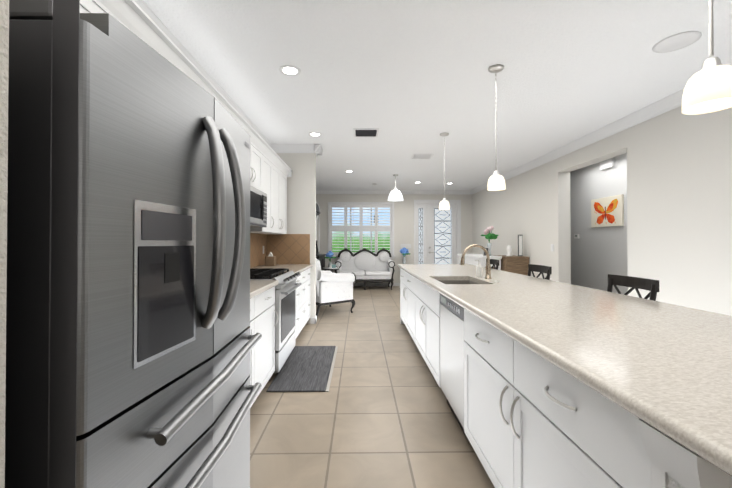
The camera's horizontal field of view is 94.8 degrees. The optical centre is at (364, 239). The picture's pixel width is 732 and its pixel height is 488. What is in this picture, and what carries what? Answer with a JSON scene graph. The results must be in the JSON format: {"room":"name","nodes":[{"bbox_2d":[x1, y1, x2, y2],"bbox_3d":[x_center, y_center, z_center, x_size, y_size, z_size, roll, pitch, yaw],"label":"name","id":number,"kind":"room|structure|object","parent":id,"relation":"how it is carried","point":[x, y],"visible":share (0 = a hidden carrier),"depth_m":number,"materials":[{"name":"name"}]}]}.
{"room":"kitchen","nodes":[
{"label":"kitchen","id":0,"kind":"room"},
{"bbox_2d":[0,0,731,487],"bbox_3d":[1.514,-0.083,4.242,6.420,2.740,11.150,0,-1,-1],"label":"wall","id":1,"kind":"structure","parent":0,"point":[668,174],"depth_m":4.00,"materials":[{"name":"white paint"}]},
{"bbox_2d":[80,0,143,40],"bbox_3d":[-1.283,-0.773,1.390,0.322,0.429,0.557,0,-1,-1],"label":"upper cabinet","id":2,"kind":"object","parent":1,"relation":"attached to","point":[86,6],"depth_m":1.41,"materials":[{"name":"white wood"}]},
{"bbox_2d":[134,0,269,145],"bbox_3d":[-1.428,-1.407,2.883,0.095,0.115,4.584,0,-1,-1],"label":"crown molding","id":3,"kind":"structure","parent":1,"relation":"attached to","point":[141,3],"depth_m":2.68,"materials":[{"name":"white wood"}]},
{"bbox_2d":[250,140,255,187],"bbox_3d":[-1.312,-0.752,3.236,0.322,0.439,0.456,0,-1,-1],"label":"upper cabinet","id":4,"kind":"object","parent":1,"relation":"attached to","point":[252,146],"depth_m":3.46,"materials":[{"name":"white wood"}]},
{"bbox_2d":[256,148,263,191],"bbox_3d":[-1.317,-0.749,3.580,0.322,0.439,0.457,0,-1,-1],"label":"upper cabinet","id":5,"kind":"object","parent":1,"relation":"attached to","point":[259,155],"depth_m":3.73,"materials":[{"name":"white wood"}]},
{"bbox_2d":[250,185,266,226],"bbox_3d":[-1.276,-0.330,3.405,0.390,0.380,0.796,0,-1,-1],"label":"over-the-range microwave","id":6,"kind":"object","parent":5,"relation":"attached to","point":[258,208],"visible":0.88,"depth_m":3.47,"materials":[{"name":"silver metal"}]},
{"bbox_2d":[250,156,275,231],"bbox_3d":[-1.325,-0.526,4.051,0.322,0.877,0.485,0,-1,-1],"label":"upper cabinet","id":7,"kind":"object","parent":1,"relation":"attached to","point":[270,171],"depth_m":4.14,"materials":[{"name":"white wood"}]},
{"bbox_2d":[250,168,283,233],"bbox_3d":[-1.331,-0.522,4.451,0.322,0.877,0.543,0,-1,-1],"label":"upper cabinet","id":8,"kind":"object","parent":1,"relation":"attached to","point":[279,175],"depth_m":4.63,"materials":[{"name":"white wood"}]},
{"bbox_2d":[250,233,309,267],"bbox_3d":[-1.148,0.134,3.389,0.669,0.462,3.553,0,-1,-1],"label":"backsplash","id":9,"kind":"structure","parent":1,"relation":"attached to","point":[289,248],"depth_m":5.16,"materials":[{"name":"tile"}]},
{"bbox_2d":[284,172,287,233],"bbox_3d":[-1.338,-0.519,4.852,0.322,0.877,0.485,0,-1,-1],"label":"upper cabinet","id":10,"kind":"object","parent":1,"relation":"attached to","point":[285,173],"depth_m":5.04,"materials":[{"name":"white wood"}]},
{"bbox_2d":[270,144,321,155],"bbox_3d":[-1.030,-1.388,5.143,0.722,0.115,0.111,0,-1,-1],"label":"crown molding","id":11,"kind":"structure","parent":1,"relation":"attached to","point":[278,148],"depth_m":5.13,"materials":[{"name":"white wood"}]},
{"bbox_2d":[310,315,316,322],"bbox_3d":[-1.117,1.246,5.284,0.731,0.100,0.014,0,-1,-1],"label":"baseboard","id":12,"kind":"structure","parent":1,"relation":"attached to","point":[313,320],"depth_m":5.15,"materials":[{"name":"white"}]},
{"bbox_2d":[328,202,394,258],"bbox_3d":[-0.103,-0.250,9.663,1.930,1.620,0.260,0,-1,-1],"label":"window shutters","id":13,"kind":"object","parent":1,"relation":"attached to","point":[345,228],"visible":0.9,"depth_m":9.61,"materials":[{"name":"white wood"}]},
{"bbox_2d":[353,283,399,285],"bbox_3d":[-0.073,1.284,9.573,2.955,0.100,0.014,0,-1,-1],"label":"baseboard","id":14,"kind":"structure","parent":1,"relation":"attached to","point":[354,284],"depth_m":9.57,"materials":[{"name":"white"}]},
{"bbox_2d":[316,190,469,193],"bbox_3d":[0.699,-1.349,9.569,4.560,0.115,0.095,0,-1,-1],"label":"crown molding","id":15,"kind":"structure","parent":1,"relation":"attached to","point":[317,191],"depth_m":9.57,"materials":[{"name":"white wood"}]},
{"bbox_2d":[401,244,410,247],"bbox_3d":[1.181,0.188,9.604,0.258,0.086,0.010,0,-1,-1],"label":"switch plate","id":16,"kind":"object","parent":1,"relation":"attached to","point":[406,245],"visible":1,"depth_m":9.60,"materials":[{"name":"white plastic"}]},
{"bbox_2d":[414,200,460,263],"bbox_3d":[2.082,0.100,9.710,1.350,2.470,0.229,0,-1,-1],"label":"front door","id":17,"kind":"structure","parent":1,"relation":"in","point":[437,235],"depth_m":9.66,"materials":[{"name":"white"}]},
{"bbox_2d":[470,89,683,193],"bbox_3d":[3.126,-1.395,4.279,0.095,0.115,10.750,0,-1,-1],"label":"crown molding","id":18,"kind":"structure","parent":1,"relation":"attached to","point":[663,105],"depth_m":4.35,"materials":[{"name":"white"}]},
{"bbox_2d":[600,158,614,169],"bbox_3d":[4.173,-1.289,5.790,0.050,0.140,0.300,0,-1,-1],"label":"door chime","id":19,"kind":"object","parent":1,"relation":"attached to","point":[607,164],"visible":1,"depth_m":5.75,"materials":[{"name":"white plastic"}]},
{"bbox_2d":[591,194,623,227],"bbox_3d":[4.179,-0.474,5.813,0.038,0.510,0.720,0,-1,-1],"label":"framed picture","id":20,"kind":"object","parent":1,"relation":"attached to","point":[607,211],"visible":1,"depth_m":5.74,"materials":[{"name":"paper"}]},
{"bbox_2d":[250,286,494,487],"bbox_3d":[1.546,1.339,4.405,6.350,0.100,11.500,0,-1,-1],"label":"floor","id":21,"kind":"structure","parent":0,"point":[379,414],"depth_m":2.35,"materials":[{"name":"tile"}]},
{"bbox_2d":[5,0,261,487],"bbox_3d":[-0.926,0.386,1.120,0.982,1.748,0.926,0,-1,-1],"label":"refrigerator","id":22,"kind":"object","parent":21,"relation":"on","point":[131,341],"visible":1,"depth_m":0.76,"materials":[{"name":"grey metal"}]},
{"bbox_2d":[249,296,259,407],"bbox_3d":[-1.120,0.832,2.166,0.672,0.874,0.573,0,-1,-1],"label":"base cabinet","id":23,"kind":"object","parent":21,"relation":"on","point":[254,325],"depth_m":2.43,"materials":[{"name":"white wood"}]},
{"bbox_2d":[260,288,275,392],"bbox_3d":[-1.128,0.837,2.666,0.672,0.874,0.653,0,-1,-1],"label":"base cabinet","id":24,"kind":"object","parent":21,"relation":"on","point":[267,299],"depth_m":2.75,"materials":[{"name":"white wood"}]},
{"bbox_2d":[250,280,277,299],"bbox_3d":[-1.107,0.376,2.304,0.702,0.041,1.386,0,-1,-1],"label":"countertop","id":25,"kind":"structure","parent":24,"relation":"on","point":[256,286],"depth_m":2.62,"materials":[{"name":"beige stone"}]},
{"bbox_2d":[250,268,301,380],"bbox_3d":[-1.085,0.801,3.397,0.772,0.957,0.800,0,-1,-1],"label":"range oven","id":26,"kind":"object","parent":21,"relation":"on","point":[285,309],"visible":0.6,"depth_m":3.24,"materials":[{"name":"white metal"}]},
{"bbox_2d":[276,276,299,337],"bbox_3d":[-1.149,0.848,4.009,0.672,0.874,0.416,0,-1,-1],"label":"base cabinet","id":27,"kind":"object","parent":21,"relation":"on","point":[297,329],"depth_m":4.12,"materials":[{"name":"white wood"}]},
{"bbox_2d":[266,346,337,391],"bbox_3d":[-0.569,1.271,3.407,0.520,0.014,1.210,0,-1,-1],"label":"kitchen mat","id":28,"kind":"object","parent":21,"relation":"on","point":[305,368],"visible":0.88,"depth_m":3.21,"materials":[{"name":"grey fabric"}]},
{"bbox_2d":[300,272,307,331],"bbox_3d":[-1.157,0.852,4.452,0.672,0.874,0.470,0,-1,-1],"label":"base cabinet","id":29,"kind":"object","parent":21,"relation":"on","point":[304,275],"depth_m":4.56,"materials":[{"name":"white wood"}]},
{"bbox_2d":[250,264,311,272],"bbox_3d":[-1.142,0.395,4.483,0.702,0.041,1.356,0,-1,-1],"label":"countertop","id":30,"kind":"structure","parent":29,"relation":"on","point":[296,268],"depth_m":4.55,"materials":[{"name":"beige stone"}]},
{"bbox_2d":[265,252,275,265],"bbox_3d":[-1.341,0.278,4.803,0.130,0.199,0.130,0,-1,-1],"label":"tissue box","id":31,"kind":"object","parent":30,"relation":"on","point":[270,259],"visible":1,"depth_m":4.74,"materials":[{"name":"brown"}]},
{"bbox_2d":[308,268,310,319],"bbox_3d":[-1.164,0.857,4.922,0.672,0.874,0.470,0,-1,-1],"label":"base cabinet","id":32,"kind":"object","parent":21,"relation":"on","point":[309,273],"depth_m":5.01,"materials":[{"name":"white wood"}]},
{"bbox_2d":[316,202,325,270],"bbox_3d":[-1.290,0.201,8.370,0.520,2.244,1.440,0,-1,-1],"label":"hutch","id":33,"kind":"object","parent":21,"relation":"on","point":[320,258],"visible":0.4,"depth_m":8.65,"materials":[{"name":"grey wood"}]},
{"bbox_2d":[322,267,338,272],"bbox_3d":[-0.842,1.014,8.370,0.420,0.631,0.420,0,-1,-1],"label":"side table","id":34,"kind":"object","parent":21,"relation":"on","point":[328,268],"visible":0.35,"depth_m":8.24,"materials":[{"name":"black wood"}]},
{"bbox_2d":[324,251,335,266],"bbox_3d":[-0.855,0.491,8.402,0.305,0.415,0.256,0,-1,-1],"label":"flowers","id":35,"kind":"object","parent":34,"relation":"on","point":[329,254],"visible":1,"depth_m":8.36,"materials":[{"name":"blue plant"}]},
{"bbox_2d":[316,258,355,315],"bbox_3d":[-0.738,0.804,6.039,0.848,1.028,0.925,0,-1,-38],"label":"armchair","id":36,"kind":"object","parent":21,"relation":"on","point":[333,288],"visible":0.56,"depth_m":5.67,"materials":[{"name":"white fabric"}]},
{"bbox_2d":[335,248,394,289],"bbox_3d":[0.005,0.793,9.155,1.597,1.105,0.688,0,-1,-1],"label":"sofa","id":37,"kind":"object","parent":21,"relation":"on","point":[364,265],"visible":0.88,"depth_m":9.35,"materials":[{"name":"white fabric"}]},
{"bbox_2d":[458,254,501,269],"bbox_3d":[2.445,0.824,7.284,0.400,0.980,1.580,0,-1,-1],"label":"console","id":38,"kind":"object","parent":21,"relation":"on","point":[470,258],"visible":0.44,"depth_m":6.80,"materials":[{"name":"white wood"}]},
{"bbox_2d":[481,226,498,255],"bbox_3d":[2.486,0.031,6.740,0.381,0.595,0.297,0,-1,-1],"label":"vase","id":39,"kind":"object","parent":38,"relation":"on","point":[488,235],"visible":0.94,"depth_m":6.66,"materials":[{"name":"white glass"}]},
{"bbox_2d":[486,259,498,269],"bbox_3d":[1.636,0.790,4.831,0.488,1.006,0.444,0,-1,-1],"label":"stool","id":40,"kind":"object","parent":21,"relation":"on","point":[494,262],"visible":0.12,"depth_m":4.81,"materials":[{"name":"grey wood"}]},
{"bbox_2d":[492,255,528,275],"bbox_3d":[2.888,0.819,6.731,0.460,0.980,0.740,0,-1,-1],"label":"chest","id":41,"kind":"object","parent":21,"relation":"on","point":[515,264],"visible":0.19,"depth_m":6.37,"materials":[{"name":"brown wood"}]},
{"bbox_2d":[506,245,511,255],"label":"figurine","id":42,"kind":"object","parent":41,"relation":"on","point":[509,249],"depth_m":6.45,"materials":[{"name":"white ceramic"}]},
{"bbox_2d":[518,235,522,255],"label":"figurine","id":43,"kind":"object","parent":41,"relation":"on","point":[520,249],"depth_m":6.49,"materials":[{"name":"white ceramic"}]},
{"bbox_2d":[528,264,551,279],"bbox_3d":[1.656,0.779,3.571,0.488,1.006,0.444,0,-1,-1],"label":"stool","id":44,"kind":"object","parent":21,"relation":"on","point":[541,269],"visible":0.23,"depth_m":3.59,"materials":[{"name":"grey wood"}]},
{"bbox_2d":[400,268,731,487],"bbox_3d":[1.106,0.838,2.823,1.116,0.874,4.733,0,-1,-1],"label":"kitchen island","id":45,"kind":"object","parent":21,"relation":"on","point":[566,385],"depth_m":1.17,"materials":[{"name":"white wood"}]},
{"bbox_2d":[440,293,472,447],"bbox_3d":[0.875,0.837,2.343,0.566,0.866,0.610,0,-1,-1],"label":"dishwasher","id":46,"kind":"object","parent":45,"relation":"in","point":[452,340],"visible":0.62,"depth_m":2.29,"materials":[{"name":"white metal"}]},
{"bbox_2d":[398,264,731,471],"bbox_3d":[1.107,0.381,2.826,1.136,0.040,4.770,0,-1,-1],"label":"island countertop","id":47,"kind":"structure","parent":45,"relation":"on","point":[666,363],"depth_m":1.15,"materials":[{"name":"beige stone"}]},
{"bbox_2d":[446,280,477,283],"bbox_3d":[0.843,0.485,3.018,0.408,0.190,0.643,0,-1,-1],"label":"sink","id":48,"kind":"object","parent":47,"relation":"in","point":[447,281],"depth_m":3.34,"materials":[{"name":"grey metal"}]},
{"bbox_2d":[460,244,491,278],"bbox_3d":[1.029,0.204,3.140,0.294,0.318,0.107,0,-1,-1],"label":"faucet","id":49,"kind":"object","parent":47,"relation":"on","point":[488,270],"visible":1,"depth_m":3.10,"materials":[{"name":"brown metal"}]},
{"bbox_2d":[475,260,481,276],"bbox_3d":[1.109,0.282,3.277,0.068,0.164,0.055,0,-1,-1],"label":"soap dispenser","id":50,"kind":"object","parent":47,"relation":"on","point":[478,270],"visible":1,"depth_m":3.26,"materials":[{"name":"white plastic"}]},
{"bbox_2d":[607,274,658,300],"bbox_3d":[1.675,0.769,2.361,0.488,1.006,0.444,0,-1,-1],"label":"stool","id":51,"kind":"object","parent":21,"relation":"on","point":[650,285],"visible":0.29,"depth_m":2.35,"materials":[{"name":"grey wood"}]},
{"bbox_3d":[1.093,1.017,9.301,0.340,0.630,0.340,0,-1,-1],"label":"plant stand","id":52,"kind":"object","parent":21,"relation":"on","visible":0},
{"bbox_2d":[400,247,409,263],"bbox_3d":[1.121,0.461,9.301,0.306,0.481,0.353,0,-1,-1],"label":"flowers","id":53,"kind":"object","parent":52,"relation":"on","point":[404,251],"visible":1,"depth_m":9.25,"materials":[{"name":"blue plant"}]},
{"bbox_2d":[143,0,731,189],"bbox_3d":[1.546,-1.501,4.430,6.350,0.100,11.500,0,-1,-1],"label":"ceiling","id":54,"kind":"structure","parent":0,"point":[408,78],"depth_m":2.92,"materials":[{"name":"white paint"}]},
{"bbox_2d":[279,65,300,75],"bbox_3d":[-0.645,-1.461,2.914,0.184,0.006,0.184,0,-1,-1],"label":"recessed light","id":55,"kind":"object","parent":54,"relation":"in","point":[289,70],"visible":1,"depth_m":2.91,"materials":[{"name":"white"}]},
{"bbox_2d":[308,132,321,136],"bbox_3d":[-0.683,-1.446,4.634,0.184,0.006,0.184,0,-1,-1],"label":"recessed light","id":56,"kind":"object","parent":54,"relation":"in","point":[315,134],"visible":1,"depth_m":4.63,"materials":[{"name":"white"}]},
{"bbox_2d":[353,128,378,136],"bbox_3d":[0.018,-1.444,4.564,0.334,0.012,0.337,0,-1,-1],"label":"ceiling vent","id":57,"kind":"object","parent":54,"relation":"in","point":[365,132],"visible":1,"depth_m":4.53,"materials":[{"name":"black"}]},
{"bbox_2d":[388,174,402,200],"bbox_3d":[0.683,-1.142,7.423,0.350,0.564,0.350,0,-1,-1],"label":"dome pendant light","id":58,"kind":"object","parent":54,"relation":"hanging from","point":[395,194],"visible":1,"depth_m":7.32,"materials":[{"name":"white metal"}]},
{"bbox_2d":[411,154,433,158],"bbox_3d":[0.994,-1.433,5.816,0.350,0.012,0.330,0,-1,-1],"label":"ceiling vent","id":59,"kind":"object","parent":54,"relation":"in","point":[421,156],"visible":1,"depth_m":5.79,"materials":[{"name":"white metal"}]},
{"bbox_2d":[439,132,449,209],"bbox_3d":[1.094,-0.929,4.614,0.146,1.040,0.146,0,-1,-1],"label":"pendant light","id":60,"kind":"object","parent":54,"relation":"hanging from","point":[444,204],"visible":1,"depth_m":4.59,"materials":[{"name":"silver metal"}]},
{"bbox_2d":[487,64,505,190],"bbox_3d":[1.121,-0.945,2.868,0.146,1.040,0.146,0,-1,-1],"label":"pendant light","id":61,"kind":"object","parent":54,"relation":"hanging from","point":[496,181],"visible":1,"depth_m":2.85,"materials":[{"name":"silver metal"}]},
{"bbox_2d":[652,31,701,52],"bbox_3d":[2.319,-1.461,2.504,0.270,0.014,0.270,0,-1,-1],"label":"ceiling speaker","id":62,"kind":"object","parent":54,"relation":"in","point":[678,41],"visible":1,"depth_m":2.48,"materials":[{"name":"white plastic"}]},
{"bbox_2d":[682,0,731,114],"bbox_3d":[1.149,-0.960,1.118,0.146,1.040,0.146,0,-1,-1],"label":"pendant light","id":63,"kind":"object","parent":54,"relation":"hanging from","point":[708,88],"visible":1,"depth_m":1.10,"materials":[{"name":"white glass"}]},
{"label":"outside","id":64,"kind":"structure","parent":0,"visible":0},
{"bbox_2d":[332,208,389,251],"bbox_3d":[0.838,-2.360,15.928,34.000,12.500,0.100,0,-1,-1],"label":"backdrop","id":65,"kind":"structure","parent":64,"point":[364,238],"depth_m":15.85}
]}

